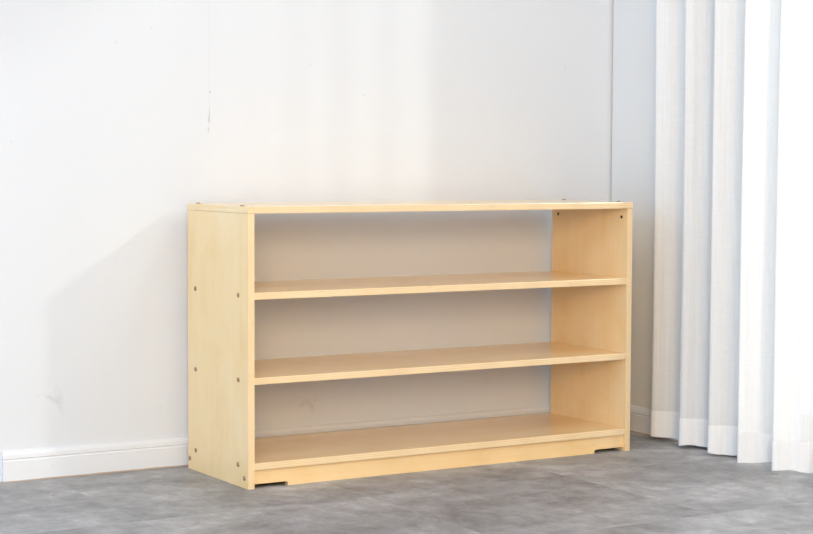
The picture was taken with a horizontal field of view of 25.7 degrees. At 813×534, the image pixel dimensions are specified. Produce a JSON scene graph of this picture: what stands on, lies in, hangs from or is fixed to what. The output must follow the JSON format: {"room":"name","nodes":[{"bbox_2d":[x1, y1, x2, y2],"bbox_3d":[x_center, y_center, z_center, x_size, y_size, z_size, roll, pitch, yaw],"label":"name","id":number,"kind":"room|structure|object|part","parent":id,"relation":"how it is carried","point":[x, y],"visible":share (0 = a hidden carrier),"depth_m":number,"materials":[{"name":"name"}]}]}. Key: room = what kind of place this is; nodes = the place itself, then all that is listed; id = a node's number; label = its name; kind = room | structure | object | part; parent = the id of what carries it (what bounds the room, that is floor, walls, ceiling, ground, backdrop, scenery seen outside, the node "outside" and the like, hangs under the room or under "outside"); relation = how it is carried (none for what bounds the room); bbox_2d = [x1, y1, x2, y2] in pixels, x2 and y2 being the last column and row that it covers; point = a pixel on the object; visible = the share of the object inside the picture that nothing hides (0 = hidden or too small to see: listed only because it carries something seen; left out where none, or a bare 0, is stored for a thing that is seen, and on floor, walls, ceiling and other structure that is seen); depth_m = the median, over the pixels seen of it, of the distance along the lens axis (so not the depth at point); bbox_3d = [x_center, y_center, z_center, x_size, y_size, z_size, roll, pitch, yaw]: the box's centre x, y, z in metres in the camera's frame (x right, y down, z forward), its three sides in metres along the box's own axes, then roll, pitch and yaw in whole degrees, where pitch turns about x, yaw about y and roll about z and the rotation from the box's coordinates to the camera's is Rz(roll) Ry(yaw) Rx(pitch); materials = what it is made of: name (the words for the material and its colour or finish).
{"room":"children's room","nodes":[
{"label":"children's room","id":0,"kind":"room"},
{"bbox_2d":[0,0,613,481],"bbox_3d":[-1.929,-0.727,3.946,6.154,2.600,0.120,-2,4,-31],"label":"wall","id":1,"kind":"structure","parent":0,"point":[117,116],"depth_m":4.88,"materials":[{"name":"white paint"}]},
{"bbox_2d":[1,405,549,482],"bbox_3d":[-0.203,0.479,4.998,1.916,0.079,0.012,-2,4,-31],"label":"baseboard","id":2,"kind":"structure","parent":1,"relation":"attached to","point":[145,454],"depth_m":4.68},
{"bbox_2d":[0,432,812,533],"bbox_3d":[-0.270,0.776,1.298,6.154,0.060,6.525,-2,4,-31],"label":"floor","id":3,"kind":"structure","parent":0,"point":[658,485],"depth_m":4.29,"materials":[{"name":"grey concrete"}]},
{"bbox_2d":[187,199,632,489],"bbox_3d":[0.028,0.175,4.863,1.206,0.706,0.361,-2,4,-31],"label":"open shelf unit","id":4,"kind":"object","parent":3,"relation":"on","point":[588,353],"visible":1,"depth_m":4.74,"materials":[{"name":"brown wood"}]},
{"bbox_3d":[-0.477,0.201,4.557,0.018,0.686,0.360,-2,4,-31],"label":"panel","id":5,"kind":"part","parent":4,"relation":"part of","materials":[{"name":"brown wood"}]},
{"bbox_3d":[0.030,-0.166,4.842,1.200,0.017,0.361,-2,4,-31],"label":"panel","id":6,"kind":"part","parent":4,"relation":"part of","materials":[{"name":"brown wood"}]},
{"bbox_3d":[0.026,0.471,4.882,1.165,0.018,0.359,-2,4,-31],"label":"panel","id":7,"kind":"part","parent":4,"relation":"part of","materials":[{"name":"brown wood"}]},
{"bbox_3d":[0.533,0.168,5.171,0.018,0.686,0.360,-2,4,-31],"label":"panel","id":8,"kind":"part","parent":4,"relation":"part of","materials":[{"name":"brown wood"}]},
{"bbox_2d":[611,0,655,408],"bbox_3d":[2.346,-0.633,2.729,0.120,2.600,6.399,-2,4,-31],"label":"wall","id":9,"kind":"structure","parent":0,"point":[634,21],"depth_m":5.35,"materials":[{"name":"white paint"}]},
{"bbox_2d":[630,405,706,447],"bbox_3d":[0.797,0.471,5.208,0.012,0.079,0.695,-2,4,-31],"label":"baseboard","id":10,"kind":"structure","parent":9,"relation":"attached to","point":[640,417],"depth_m":5.35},
{"bbox_3d":[-0.258,-1.879,1.135,6.154,0.060,6.525,-2,4,-31],"label":"ceiling","id":11,"kind":"structure","parent":0,"visible":0},
{"bbox_2d":[650,0,812,472],"bbox_3d":[1.485,-0.710,3.886,0.149,2.595,2.987,-2,4,-31],"label":"sheer curtain","id":12,"kind":"object","parent":11,"relation":"hanging from","point":[732,332],"visible":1,"depth_m":4.88,"materials":[{"name":"white fabric"}]}
]}

